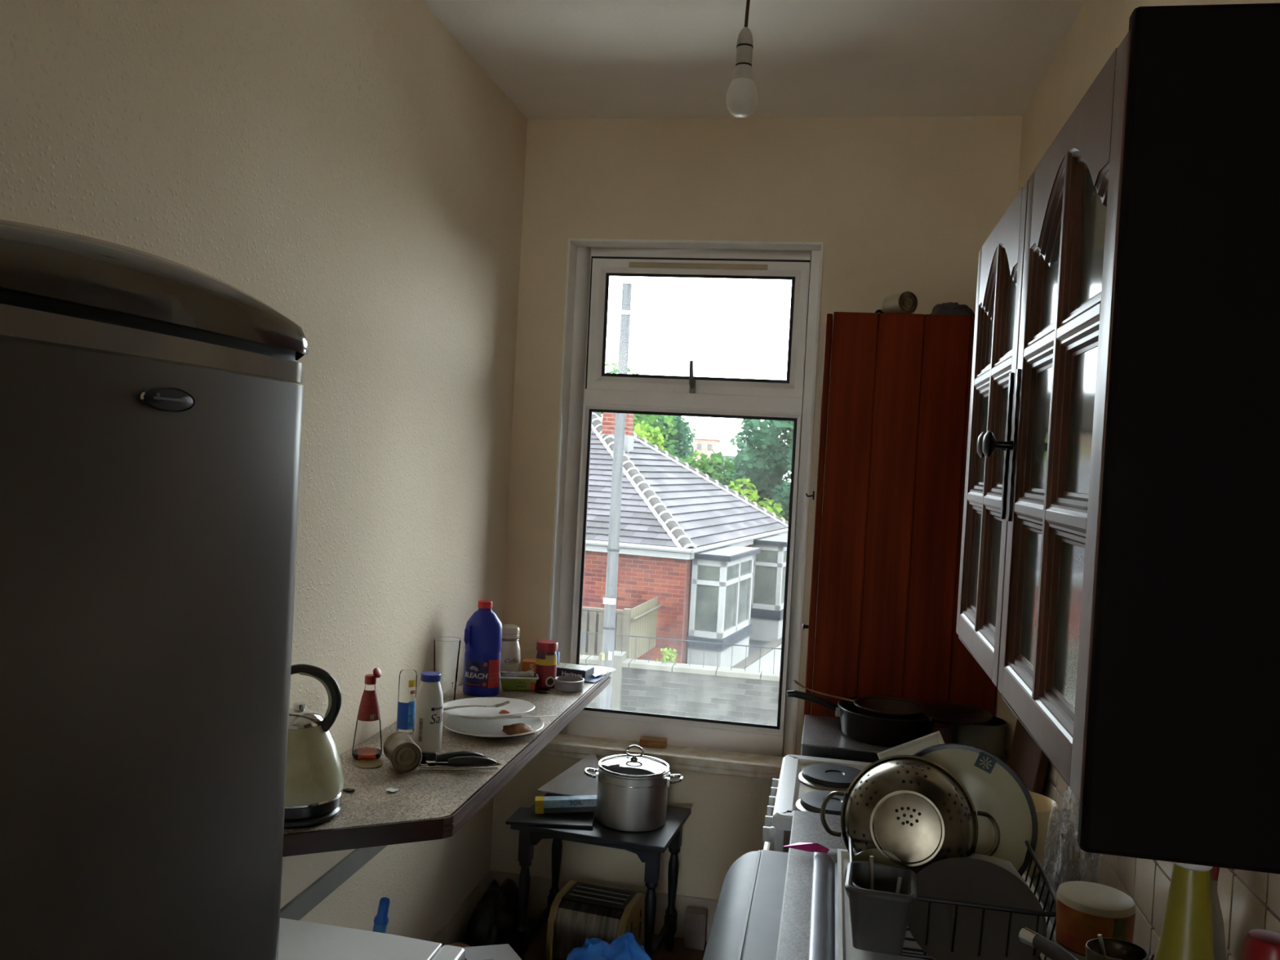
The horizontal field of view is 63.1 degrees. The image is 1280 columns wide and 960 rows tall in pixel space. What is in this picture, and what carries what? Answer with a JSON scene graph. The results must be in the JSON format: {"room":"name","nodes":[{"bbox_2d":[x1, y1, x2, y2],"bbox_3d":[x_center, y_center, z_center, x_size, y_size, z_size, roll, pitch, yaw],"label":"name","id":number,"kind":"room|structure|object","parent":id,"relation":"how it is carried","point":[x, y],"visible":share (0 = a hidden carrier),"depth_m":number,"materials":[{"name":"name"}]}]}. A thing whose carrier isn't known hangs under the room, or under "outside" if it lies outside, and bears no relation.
{"room":"kitchen","nodes":[
{"label":"kitchen","id":0,"kind":"room"},
{"bbox_2d":[0,0,527,941],"bbox_3d":[-1.360,0.197,-0.297,0.150,2.978,9.212,3,1,10],"label":"wall","id":1,"kind":"structure","parent":0,"point":[349,168],"depth_m":2.59,"materials":[{"name":"beige paint"}]},
{"bbox_2d":[280,844,387,920],"bbox_3d":[-0.805,1.015,2.504,0.012,0.057,2.600,3,1,10],"label":"bracket","id":2,"kind":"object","parent":1,"relation":"attached to","point":[309,898],"depth_m":2.60,"materials":[{"name":"metal"}]},
{"bbox_2d":[282,662,611,857],"bbox_3d":[-0.495,0.746,2.940,0.428,0.080,1.942,3,1,10],"label":"countertop","id":3,"kind":"structure","parent":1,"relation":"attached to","point":[427,805],"depth_m":2.44,"materials":[{"name":"laminate"}]},
{"bbox_2d":[284,663,344,829],"bbox_3d":[-0.726,0.549,2.213,0.200,0.320,0.200,3,1,10],"label":"kettle","id":4,"kind":"object","parent":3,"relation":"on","point":[315,779],"visible":0.73,"depth_m":2.16,"materials":[{"name":"beige metal"}]},
{"bbox_2d":[351,667,382,760],"bbox_3d":[-0.684,0.587,2.633,0.074,0.229,0.074,3,1,10],"label":"vinegar bottle","id":5,"kind":"object","parent":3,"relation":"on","point":[369,708],"visible":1,"depth_m":2.62,"materials":[{"name":"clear glass"}]},
{"bbox_2d":[355,759,382,768],"bbox_3d":[-0.670,0.702,2.581,0.066,0.005,0.066,3,1,-18],"label":"disc","id":6,"kind":"object","parent":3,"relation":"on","point":[373,763],"visible":1,"depth_m":2.58,"materials":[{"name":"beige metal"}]},
{"bbox_2d":[382,731,422,773],"bbox_3d":[-0.586,0.670,2.570,0.075,0.075,0.100,2,1,-25],"label":"tin can","id":7,"kind":"object","parent":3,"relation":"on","point":[404,754],"visible":1,"depth_m":2.53,"materials":[{"name":"metal"}]},
{"bbox_2d":[396,669,417,733],"bbox_3d":[-0.647,0.612,2.896,0.050,0.169,0.049,3,1,10],"label":"bottle","id":8,"kind":"object","parent":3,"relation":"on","point":[406,711],"visible":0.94,"depth_m":2.88,"materials":[{"name":"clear plastic"}]},
{"bbox_2d":[407,700,416,729],"bbox_3d":[-0.630,0.650,2.885,0.004,0.078,0.028,4,2,32],"label":"label","id":9,"kind":"object","parent":8,"relation":"attached to","point":[411,704],"depth_m":2.88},
{"bbox_2d":[413,671,443,751],"bbox_3d":[-0.552,0.606,2.731,0.072,0.201,0.072,3,1,10],"label":"bottle","id":10,"kind":"object","parent":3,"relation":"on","point":[428,713],"visible":0.94,"depth_m":2.70,"materials":[{"name":"plastic"}]},
{"bbox_2d":[433,636,461,703],"bbox_3d":[-0.596,0.590,3.201,0.082,0.206,0.082,3,1,10],"label":"pint glass","id":11,"kind":"object","parent":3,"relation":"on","point":[460,640],"visible":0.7,"depth_m":3.20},
{"bbox_2d":[417,751,501,770],"bbox_3d":[-0.464,0.695,2.594,0.233,0.035,0.079,3,1,-14],"label":"can opener","id":12,"kind":"object","parent":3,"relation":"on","point":[458,758],"visible":0.96,"depth_m":2.58,"materials":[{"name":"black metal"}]},
{"bbox_2d":[462,600,502,696],"bbox_3d":[-0.509,0.543,3.382,0.119,0.301,0.094,3,1,4],"label":"bottle","id":13,"kind":"object","parent":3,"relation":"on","point":[482,639],"visible":1,"depth_m":3.35,"materials":[{"name":"plastic"}]},
{"bbox_2d":[442,713,543,737],"bbox_3d":[-0.415,0.697,2.950,0.284,0.023,0.284,3,1,10],"label":"dinner plate","id":14,"kind":"object","parent":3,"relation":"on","point":[479,728],"visible":0.72,"depth_m":2.96,"materials":[{"name":"white ceramic"}]},
{"bbox_2d":[443,697,534,719],"bbox_3d":[-0.438,0.658,2.985,0.272,0.034,0.271,2,2,-38],"label":"dinner plate","id":15,"kind":"object","parent":14,"relation":"on","point":[516,706],"visible":0.9,"depth_m":3.02,"materials":[{"name":"white ceramic"}]},
{"bbox_2d":[443,700,510,710],"bbox_3d":[-0.471,0.644,2.965,0.200,0.024,0.023,3,1,-18],"label":"fork","id":16,"kind":"object","parent":15,"relation":"on","point":[503,704],"visible":0.96,"depth_m":2.97,"materials":[{"name":"metal"}]},
{"bbox_2d":[502,723,537,735],"bbox_3d":[-0.338,0.691,2.910,0.099,0.027,0.074,3,1,10],"label":"food","id":17,"kind":"object","parent":14,"relation":"on","point":[517,728],"visible":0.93,"depth_m":2.89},
{"bbox_2d":[500,623,520,671],"bbox_3d":[-0.467,0.600,3.701,0.088,0.177,0.088,3,1,10],"label":"coffee canister","id":18,"kind":"object","parent":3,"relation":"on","point":[510,659],"visible":0.78,"depth_m":3.67,"materials":[{"name":"beige ceramic"}]},
{"bbox_2d":[499,670,538,690],"bbox_3d":[-0.407,0.666,3.478,0.132,0.061,0.090,3,1,-10],"label":"tub","id":19,"kind":"object","parent":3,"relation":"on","point":[510,681],"visible":0.97,"depth_m":3.44,"materials":[{"name":"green plastic"}]},
{"bbox_2d":[521,657,535,671],"bbox_3d":[-0.364,0.670,3.739,0.110,0.045,0.061,3,1,4],"label":"box","id":20,"kind":"object","parent":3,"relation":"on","point":[528,664],"visible":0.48,"depth_m":3.71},
{"bbox_2d":[535,640,558,688],"bbox_3d":[-0.317,0.622,3.525,0.073,0.154,0.076,3,1,10],"label":"jar","id":21,"kind":"object","parent":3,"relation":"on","point":[546,659],"visible":0.98,"depth_m":3.50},
{"bbox_2d":[554,675,584,692],"bbox_3d":[-0.239,0.687,3.513,0.102,0.036,0.102,3,1,10],"label":"ashtray","id":22,"kind":"object","parent":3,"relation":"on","point":[562,683],"visible":1,"depth_m":3.48,"materials":[{"name":"grey plastic"}]},
{"bbox_2d":[555,662,594,682],"bbox_3d":[-0.239,0.680,3.690,0.130,0.041,0.091,3,1,17],"label":"carton","id":23,"kind":"object","parent":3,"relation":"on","point":[585,672],"visible":0.7,"depth_m":3.66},
{"bbox_2d":[556,662,592,670],"bbox_3d":[-0.238,0.660,3.690,0.120,0.001,0.080,3,1,17],"label":"print","id":24,"kind":"object","parent":23,"relation":"on","point":[561,666],"depth_m":3.68},
{"bbox_2d":[587,665,616,676],"bbox_3d":[-0.176,0.689,3.781,0.120,0.014,0.150,4,2,28],"label":"leaflet","id":25,"kind":"object","parent":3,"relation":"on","point":[598,670],"visible":0.44,"depth_m":3.79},
{"bbox_2d":[430,871,491,946],"bbox_3d":[-1.366,1.614,-0.353,0.018,0.150,8.762,3,1,10],"label":"baseboard","id":26,"kind":"structure","parent":1,"relation":"attached to","point":[453,931],"depth_m":3.62,"materials":[{"name":"paint"}]},
{"bbox_2d":[524,916,706,959],"bbox_3d":[-0.504,1.797,-0.435,2.060,0.120,9.212,3,1,10],"label":"floor","id":27,"kind":"structure","parent":0,"point":[536,950],"depth_m":3.69,"materials":[{"name":"plastic"}]},
{"bbox_2d":[0,219,308,959],"bbox_3d":[-0.756,0.734,0.989,0.608,1.909,0.588,3,1,10],"label":"freezer","id":28,"kind":"object","parent":27,"relation":"on","point":[151,406],"visible":1,"depth_m":0.90,"materials":[{"name":"silver metal"}]},
{"bbox_2d":[277,917,465,959],"bbox_3d":[-0.664,1.245,1.663,0.600,0.826,0.602,3,1,10],"label":"appliance","id":29,"kind":"object","parent":27,"relation":"on","point":[298,940],"visible":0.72,"depth_m":1.87,"materials":[{"name":"white metal"}]},
{"bbox_2d":[372,897,390,933],"bbox_3d":[-0.678,1.300,2.378,0.189,0.721,0.098,3,1,-3],"label":"handle","id":30,"kind":"object","parent":27,"relation":"on","point":[380,920],"visible":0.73,"depth_m":2.34,"materials":[{"name":"blue plastic"}]},
{"bbox_2d":[448,942,470,959],"bbox_3d":[-0.493,1.538,3.148,0.411,0.227,0.341,3,1,10],"label":"bag","id":31,"kind":"object","parent":27,"relation":"on","point":[457,944],"visible":0.11,"depth_m":3.19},
{"bbox_2d":[462,943,521,959],"bbox_3d":[-0.435,1.395,3.055,0.170,0.042,0.109,2,2,-35],"label":"letter","id":32,"kind":"object","parent":31,"relation":"on","point":[496,952],"visible":0.88,"depth_m":3.07,"materials":[{"name":"white paper"}]},
{"bbox_2d":[464,878,528,953],"bbox_3d":[-0.504,1.528,3.671,0.202,0.221,0.400,3,1,10],"label":"bag","id":33,"kind":"object","parent":27,"relation":"on","point":[495,919],"visible":0.68,"depth_m":3.57,"materials":[{"name":"plastic"}]},
{"bbox_2d":[546,880,645,959],"bbox_3d":[-0.137,1.556,3.667,0.299,0.203,0.286,3,1,17],"label":"toaster","id":34,"kind":"object","parent":27,"relation":"on","point":[580,911],"visible":0.88,"depth_m":3.58,"materials":[{"name":"metal"}]},
{"bbox_2d":[510,792,691,959],"bbox_3d":[-0.138,1.410,3.611,0.530,0.500,0.400,3,1,15],"label":"side table","id":35,"kind":"object","parent":27,"relation":"on","point":[648,846],"visible":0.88,"depth_m":3.49,"materials":[{"name":"black paint"}]},
{"bbox_2d":[505,807,594,828],"bbox_3d":[-0.298,1.147,3.539,0.290,0.010,0.160,3,1,4],"label":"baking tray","id":36,"kind":"object","parent":35,"relation":"on","point":[522,815],"visible":0.96,"depth_m":3.51,"materials":[{"name":"metal"}]},
{"bbox_2d":[534,795,597,813],"bbox_3d":[-0.220,1.115,3.591,0.283,0.061,0.046,3,1,-4],"label":"box","id":37,"kind":"object","parent":36,"relation":"on","point":[578,803],"visible":0.82,"depth_m":3.57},
{"bbox_2d":[537,753,598,795],"bbox_3d":[-0.215,1.055,3.738,0.250,0.099,0.196,3,1,15],"label":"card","id":38,"kind":"object","parent":37,"relation":"on","point":[573,781],"visible":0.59,"depth_m":3.70,"materials":[{"name":"paper"}]},
{"bbox_2d":[583,745,683,831],"bbox_3d":[-0.024,1.036,3.569,0.290,0.259,0.249,2,2,-35],"label":"stock pot","id":39,"kind":"object","parent":35,"relation":"on","point":[633,788],"visible":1,"depth_m":3.48,"materials":[{"name":"metal"}]},
{"bbox_2d":[566,932,651,959],"bbox_3d":[-0.065,1.502,3.151,0.424,0.344,0.363,3,1,10],"label":"bag","id":40,"kind":"object","parent":27,"relation":"on","point":[625,947],"visible":1,"depth_m":3.08,"materials":[{"name":"plastic"}]},
{"bbox_2d":[683,906,707,950],"bbox_3d":[0.200,1.609,3.743,0.075,0.130,0.058,3,1,10],"label":"box","id":41,"kind":"object","parent":27,"relation":"on","point":[695,918],"visible":1,"depth_m":3.72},
{"bbox_2d":[702,849,788,959],"bbox_3d":[0.454,1.291,2.100,0.728,0.831,0.600,3,1,10],"label":"washing machine","id":42,"kind":"object","parent":27,"relation":"on","point":[746,922],"visible":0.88,"depth_m":2.11,"materials":[{"name":"metal"}]},
{"bbox_2d":[762,754,872,852],"bbox_3d":[0.652,1.258,2.785,0.663,0.866,0.560,3,1,10],"label":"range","id":43,"kind":"object","parent":27,"relation":"on","point":[803,784],"visible":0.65,"depth_m":2.81,"materials":[{"name":"white metal"}]},
{"bbox_2d":[782,830,791,852],"bbox_3d":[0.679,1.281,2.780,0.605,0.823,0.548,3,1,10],"label":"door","id":44,"kind":"structure","parent":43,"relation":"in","point":[786,833],"depth_m":2.56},
{"bbox_2d":[1007,718,1048,794],"bbox_3d":[1.005,0.702,2.691,0.064,0.299,0.340,3,1,10],"label":"chopping board","id":45,"kind":"object","parent":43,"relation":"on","point":[1027,759],"visible":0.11,"depth_m":2.64,"materials":[{"name":"wood"}]},
{"bbox_2d":[801,311,996,730],"bbox_3d":[0.870,0.582,3.540,0.642,2.262,0.182,3,1,10],"label":"tall cabinet","id":46,"kind":"object","parent":27,"relation":"on","point":[898,401],"visible":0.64,"depth_m":3.45,"materials":[{"name":"brown wood"}]},
{"bbox_2d":[882,291,917,313],"bbox_3d":[0.870,-0.588,3.492,0.075,0.075,0.100,3,1,-19],"label":"can","id":47,"kind":"object","parent":46,"relation":"on","point":[906,302],"visible":0.98,"depth_m":3.46,"materials":[{"name":"metal"}]},
{"bbox_2d":[929,302,975,315],"bbox_3d":[1.036,-0.567,3.484,0.168,0.052,0.120,3,1,10],"label":"cloth","id":48,"kind":"object","parent":46,"relation":"on","point":[950,308],"visible":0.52,"depth_m":3.44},
{"bbox_3d":[0.806,1.282,3.273,0.587,0.871,0.361,3,1,10],"label":"base cabinet","id":49,"kind":"object","parent":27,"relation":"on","visible":0},
{"bbox_2d":[800,714,1008,764],"bbox_3d":[0.820,0.827,3.263,0.614,0.038,0.377,3,1,10],"label":"countertop","id":50,"kind":"structure","parent":49,"relation":"on","point":[823,736],"depth_m":3.16,"materials":[{"name":"grey laminate"}]},
{"bbox_2d":[786,689,934,747],"bbox_3d":[0.695,0.734,3.284,0.463,0.131,0.304,3,1,10],"label":"frying pan","id":51,"kind":"object","parent":50,"relation":"on","point":[878,731],"visible":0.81,"depth_m":3.16,"materials":[{"name":"black metal"}]},
{"bbox_2d":[793,680,924,719],"bbox_3d":[0.691,0.706,3.284,0.417,0.126,0.228,3,1,10],"label":"frying pan","id":52,"kind":"object","parent":51,"relation":"on","point":[881,707],"visible":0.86,"depth_m":3.32,"materials":[{"name":"metal"}]},
{"bbox_2d":[928,715,1007,757],"bbox_3d":[0.986,0.765,3.154,0.232,0.107,0.156,3,1,10],"label":"saucepan","id":53,"kind":"object","parent":50,"relation":"on","point":[989,735],"visible":0.61,"depth_m":3.08,"materials":[{"name":"black metal"}]},
{"bbox_2d":[921,702,992,724],"bbox_3d":[0.968,0.705,3.187,0.208,0.034,0.207,4,2,36],"label":"lid","id":54,"kind":"object","parent":53,"relation":"on","point":[957,713],"visible":1,"depth_m":3.15,"materials":[{"name":"metal"}]},
{"bbox_3d":[0.331,1.317,0.720,0.587,0.871,0.696,3,1,10],"label":"base cabinet","id":55,"kind":"object","parent":27,"relation":"on","visible":0},
{"bbox_2d":[775,810,1082,959],"bbox_3d":[0.472,0.852,1.396,0.614,0.038,2.195,3,1,10],"label":"countertop","id":56,"kind":"structure","parent":55,"relation":"on","point":[793,939],"depth_m":2.17,"materials":[{"name":"grey laminate"}]},
{"bbox_2d":[784,842,829,853],"bbox_3d":[0.359,0.790,2.251,0.100,0.015,0.024,3,1,8],"label":"wrapper","id":57,"kind":"object","parent":56,"relation":"on","point":[814,847],"visible":1,"depth_m":2.25,"materials":[{"name":"pink plastic"}]},
{"bbox_2d":[876,730,944,759],"bbox_3d":[0.644,0.688,2.350,0.220,0.241,0.078,3,1,10],"label":"food tray","id":58,"kind":"object","parent":56,"relation":"on","point":[910,748],"visible":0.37,"depth_m":2.38,"materials":[{"name":"plastic"}]},
{"bbox_2d":[808,848,1058,959],"bbox_3d":[0.499,0.806,1.470,0.527,0.388,1.550,3,1,10],"label":"sink drainer","id":59,"kind":"object","parent":56,"relation":"in","point":[824,927],"visible":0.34,"depth_m":2.00,"materials":[{"name":"metal"}]},
{"bbox_2d":[837,848,1055,959],"bbox_3d":[0.560,0.809,1.926,0.385,0.016,0.540,3,1,10],"label":"drip tray","id":60,"kind":"object","parent":59,"relation":"on","point":[846,951],"visible":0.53,"depth_m":1.85,"materials":[{"name":"white plastic"}]},
{"bbox_2d":[848,836,1056,959],"bbox_3d":[0.559,0.750,1.941,0.343,0.128,0.478,3,1,10],"label":"dish rack","id":61,"kind":"object","parent":60,"relation":"on","point":[1046,881],"visible":0.28,"depth_m":1.72,"materials":[{"name":"black metal"}]},
{"bbox_2d":[844,848,905,897],"bbox_3d":[0.429,0.728,1.882,0.120,0.104,0.062,3,1,0],"label":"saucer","id":62,"kind":"object","parent":61,"relation":"in","point":[864,855],"visible":0.17,"depth_m":1.91,"materials":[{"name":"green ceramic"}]},
{"bbox_2d":[844,855,916,955],"bbox_3d":[0.409,0.719,1.777,0.116,0.130,0.133,3,1,14],"label":"holder","id":63,"kind":"object","parent":61,"relation":"in","point":[879,917],"visible":1,"depth_m":1.73,"materials":[{"name":"grey plastic"}]},
{"bbox_2d":[820,755,999,874],"bbox_3d":[0.502,0.659,1.958,0.333,0.248,0.146,3,1,16],"label":"colander","id":64,"kind":"object","parent":61,"relation":"in","point":[912,808],"visible":0.8,"depth_m":1.93,"materials":[{"name":"metal"}]},
{"bbox_2d":[913,742,1038,875],"bbox_3d":[0.624,0.668,2.045,0.294,0.283,0.089,3,1,16],"label":"serving plate","id":65,"kind":"object","parent":61,"relation":"in","point":[993,787],"visible":0.48,"depth_m":2.05,"materials":[{"name":"beige ceramic"}]},
{"bbox_2d":[907,857,1046,959],"bbox_3d":[0.568,0.739,1.772,0.231,0.124,0.197,4,1,23],"label":"plate","id":66,"kind":"object","parent":61,"relation":"in","point":[965,879],"visible":0.82,"depth_m":1.78,"materials":[{"name":"grey ceramic"}]},
{"bbox_2d":[966,853,1030,888],"bbox_3d":[0.637,0.723,1.904,0.148,0.083,0.136,4,2,28],"label":"plate","id":67,"kind":"object","parent":61,"relation":"in","point":[1006,864],"visible":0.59,"depth_m":1.88,"materials":[{"name":"grey ceramic"}]},
{"bbox_2d":[1018,927,1078,959],"bbox_3d":[0.473,0.715,1.125,0.200,0.242,0.525,3,1,10],"label":"saucepan","id":68,"kind":"object","parent":59,"relation":"in","point":[1051,949],"visible":1,"depth_m":1.34,"materials":[{"name":"metal"}]},
{"bbox_2d":[1040,788,1097,911],"bbox_3d":[0.846,0.687,2.016,0.110,0.300,0.169,3,1,10],"label":"clear bag","id":69,"kind":"object","parent":59,"relation":"on","point":[1062,832],"visible":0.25,"depth_m":2.04,"materials":[{"name":"grey"}]},
{"bbox_2d":[1055,880,1135,959],"bbox_3d":[0.712,0.745,1.642,0.115,0.188,0.115,3,1,10],"label":"tub","id":70,"kind":"object","parent":59,"relation":"on","point":[1085,910],"visible":0.83,"depth_m":1.61,"materials":[{"name":"plastic"}]},
{"bbox_2d":[1084,933,1148,959],"bbox_3d":[0.661,0.741,1.459,0.083,0.201,0.069,3,1,2],"label":"tin","id":71,"kind":"object","parent":59,"relation":"on","point":[1100,948],"visible":1,"depth_m":1.48,"materials":[{"name":"metal"}]},
{"bbox_2d":[1153,862,1214,959],"bbox_3d":[0.624,0.605,1.199,0.086,0.480,0.063,3,1,10],"label":"bottle","id":72,"kind":"object","parent":59,"relation":"on","point":[1186,934],"visible":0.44,"depth_m":1.18,"materials":[{"name":"yellow plastic"}]},
{"bbox_2d":[1242,928,1279,959],"bbox_3d":[0.666,0.659,1.113,0.069,0.380,0.081,3,1,10],"label":"sauce bottle","id":73,"kind":"object","parent":59,"relation":"on","point":[1258,944],"visible":1,"depth_m":1.11,"materials":[{"name":"red plastic"}]},
{"bbox_2d":[1025,791,1057,875],"bbox_3d":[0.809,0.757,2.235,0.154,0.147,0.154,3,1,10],"label":"chopping board","id":74,"kind":"object","parent":56,"relation":"on","point":[1043,805],"visible":0.27,"depth_m":2.18,"materials":[{"name":"wood"}]},
{"bbox_2d":[1209,866,1226,959],"bbox_3d":[0.753,0.666,1.399,0.060,0.362,0.061,3,1,10],"label":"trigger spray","id":75,"kind":"object","parent":56,"relation":"on","point":[1218,929],"visible":0.24,"depth_m":1.38,"materials":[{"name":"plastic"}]},
{"bbox_2d":[422,0,1084,119],"bbox_3d":[-0.341,-1.296,-0.508,2.060,0.120,9.212,3,1,10],"label":"ceiling","id":76,"kind":"structure","parent":0,"point":[552,59],"depth_m":3.14,"materials":[{"name":"paint"}]},
{"bbox_2d":[726,0,757,118],"bbox_3d":[0.208,-0.979,1.982,0.080,0.573,0.080,3,1,10],"label":"pendant lamp","id":77,"kind":"object","parent":76,"relation":"hanging from","point":[742,93],"visible":1,"depth_m":1.97,"materials":[{"name":"white glass"}]},
{"bbox_2d":[489,115,1022,899],"bbox_3d":[0.390,0.190,3.894,1.760,2.978,0.270,3,1,10],"label":"wall","id":78,"kind":"structure","parent":0,"point":[896,205],"depth_m":3.78,"materials":[{"name":"beige paint"}]},
{"bbox_2d":[489,870,718,942],"bbox_3d":[0.289,1.604,3.786,1.760,0.150,0.018,3,1,10],"label":"baseboard","id":79,"kind":"structure","parent":78,"relation":"attached to","point":[540,886],"depth_m":3.83,"materials":[{"name":"paint"}]},
{"bbox_2d":[537,733,783,779],"bbox_3d":[0.105,1.022,3.887,0.986,0.050,0.198,3,1,10],"label":"trim","id":80,"kind":"structure","parent":78,"relation":"attached to","point":[564,745],"depth_m":3.82,"materials":[{"name":"paint"}]},
{"bbox_2d":[639,736,666,748],"bbox_3d":[0.050,0.980,3.895,0.100,0.028,0.045,3,1,5],"label":"wooden block","id":81,"kind":"object","parent":80,"relation":"on","point":[645,741],"visible":1,"depth_m":3.88,"materials":[{"name":"brown wood"}]},
{"bbox_2d":[547,238,823,755],"bbox_3d":[0.153,0.064,3.849,0.934,1.870,0.109,3,1,10],"label":"trim","id":82,"kind":"structure","parent":78,"relation":"attached to","point":[573,243],"depth_m":3.87,"materials":[{"name":"white paint"}]},
{"bbox_2d":[556,246,820,756],"bbox_3d":[0.167,0.067,3.926,0.926,1.876,0.093,3,1,10],"label":"window","id":83,"kind":"structure","parent":78,"relation":"in","point":[593,389],"depth_m":3.90,"materials":[{"name":"plastic"}]},
{"bbox_2d":[628,262,767,270],"bbox_3d":[0.214,-0.796,3.881,0.520,0.020,0.011,3,3,10],"label":"vent","id":84,"kind":"object","parent":83,"relation":"attached to","point":[632,265],"depth_m":3.88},
{"bbox_2d":[744,644,781,672],"bbox_3d":[4.059,3.870,24.799,1.100,0.030,17.200,4,1,20],"label":"path","id":85,"kind":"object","parent":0,"point":[767,663],"depth_m":21.95,"materials":[{"name":"concrete"}]},
{"bbox_2d":[748,481,791,656],"bbox_3d":[18.073,3.036,98.405,120.000,0.300,280.000,3,1,10],"label":"ground","id":86,"kind":"structure","parent":0,"point":[752,642],"depth_m":24.25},
{"bbox_2d":[579,606,631,658],"bbox_3d":[-1.068,2.995,18.597,1.750,1.530,0.150,3,1,10],"label":"fence panel","id":87,"kind":"object","parent":86,"relation":"on","point":[593,618],"visible":0.26,"depth_m":18.49,"materials":[{"name":"wood"}]},
{"bbox_2d":[599,283,631,709],"bbox_3d":[-0.342,0.637,14.009,0.180,6.530,0.180,3,1,10],"label":"utility pole","id":88,"kind":"object","parent":86,"relation":"on","point":[610,599],"visible":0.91,"depth_m":13.95,"materials":[{"name":"metal"}]},
{"bbox_2d":[597,362,678,457],"bbox_3d":[-1.799,-0.458,36.928,6.364,7.502,5.953,4,1,21],"label":"leafy tree","id":89,"kind":"object","parent":86,"relation":"on","point":[651,418],"visible":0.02,"depth_m":37.26,"materials":[{"name":"green plant"}]},
{"bbox_2d":[627,596,661,659],"bbox_3d":[0.103,2.768,19.372,0.100,0.970,1.961,3,1,15],"label":"fence panel","id":90,"kind":"object","parent":86,"relation":"on","point":[643,617],"visible":0.91,"depth_m":19.29,"materials":[{"name":"wood"}]},
{"bbox_2d":[632,421,668,453],"bbox_3d":[-0.665,0.735,33.547,3.882,5.408,4.351,3,1,13],"label":"leafy tree","id":91,"kind":"object","parent":86,"relation":"on","point":[655,436],"visible":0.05,"depth_m":32.97,"materials":[{"name":"green plant"}]},
{"bbox_2d":[637,414,692,458],"bbox_3d":[0.433,-0.404,46.562,3.910,7.175,3.777,3,1,-7],"label":"leafy tree","id":92,"kind":"object","parent":86,"relation":"on","point":[682,442],"visible":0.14,"depth_m":45.63,"materials":[{"name":"green plant"}]},
{"bbox_2d":[579,650,780,725],"bbox_3d":[0.921,3.219,14.201,15.000,1.500,0.330,3,1,10],"label":"wall","id":93,"kind":"structure","parent":86,"relation":"on","point":[659,687],"depth_m":14.15,"materials":[{"name":"stone"}]},
{"bbox_2d":[654,648,677,663],"bbox_3d":[0.360,2.700,14.487,0.321,0.763,0.263,3,1,10],"label":"weed","id":94,"kind":"object","parent":93,"relation":"on","point":[665,656],"visible":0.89,"depth_m":14.48,"materials":[{"name":"green plant"}]},
{"bbox_2d":[581,631,781,673],"bbox_3d":[0.722,2.371,14.239,7.500,0.350,0.015,3,1,10],"label":"wire fence","id":95,"kind":"object","parent":93,"relation":"on","point":[582,632],"visible":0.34,"depth_m":14.25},
{"bbox_2d":[582,412,788,667],"bbox_3d":[-3.156,0.719,26.497,13.855,5.520,9.254,4,1,20],"label":"house","id":96,"kind":"structure","parent":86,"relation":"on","point":[713,559],"depth_m":21.52,"materials":[{"name":"red brick"}]},
{"bbox_2d":[674,416,696,462],"bbox_3d":[2.776,-2.007,97.894,6.853,8.198,7.250,3,1,10],"label":"leafy tree","id":97,"kind":"object","parent":86,"relation":"on","point":[691,452],"visible":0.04,"depth_m":97.64,"materials":[{"name":"green plant"}]},
{"bbox_2d":[693,432,721,462],"bbox_3d":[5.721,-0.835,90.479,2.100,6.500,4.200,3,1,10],"label":"house","id":98,"kind":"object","parent":86,"relation":"on","point":[704,442],"visible":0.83,"depth_m":88.47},
{"bbox_2d":[678,448,740,493],"bbox_3d":[2.166,1.203,36.284,4.777,4.650,5.249,3,1,10],"label":"leafy tree","id":99,"kind":"object","parent":86,"relation":"on","point":[704,465],"visible":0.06,"depth_m":35.67,"materials":[{"name":"green plant"}]},
{"bbox_2d":[709,444,756,478],"bbox_3d":[6.438,0.277,70.515,3.200,5.299,4.216,3,1,10],"label":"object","id":100,"kind":"object","parent":86,"relation":"on","point":[729,451],"visible":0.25,"depth_m":69.88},
{"bbox_2d":[720,432,786,476],"bbox_3d":[11.406,-1.355,109.724,9.376,7.323,9.841,3,1,10],"label":"leafy tree","id":101,"kind":"object","parent":86,"relation":"on","point":[738,441],"visible":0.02,"depth_m":110.31,"materials":[{"name":"green plant"}]},
{"bbox_2d":[731,637,782,668],"bbox_3d":[3.433,3.817,25.032,0.240,0.060,17.200,4,1,20],"label":"kerb","id":102,"kind":"object","parent":86,"relation":"on","point":[756,655],"depth_m":22.59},
{"bbox_2d":[721,418,794,520],"bbox_3d":[5.146,0.218,34.957,4.955,6.979,4.692,3,1,16],"label":"leafy tree","id":103,"kind":"object","parent":86,"relation":"on","point":[771,455],"visible":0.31,"depth_m":34.05,"materials":[{"name":"green plant"}]},
{"bbox_2d":[728,477,788,522],"bbox_3d":[3.042,1.786,33.080,3.713,3.737,3.899,3,1,10],"label":"leafy tree","id":104,"kind":"object","parent":86,"relation":"on","point":[737,488],"visible":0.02,"depth_m":32.49,"materials":[{"name":"green plant"}]},
{"bbox_2d":[995,0,1279,959],"bbox_3d":[0.511,0.304,-0.644,0.158,2.978,9.212,3,1,10],"label":"wall","id":105,"kind":"structure","parent":0,"point":[1249,900],"depth_m":2.27,"materials":[{"name":"paint"}]},
{"bbox_2d":[955,3,1279,874],"bbox_3d":[0.659,-0.043,1.441,0.362,0.785,1.024,3,1,10],"label":"upper cabinet","id":106,"kind":"object","parent":105,"relation":"attached to","point":[1119,586],"visible":1,"depth_m":0.96,"materials":[{"name":"brown wood"}]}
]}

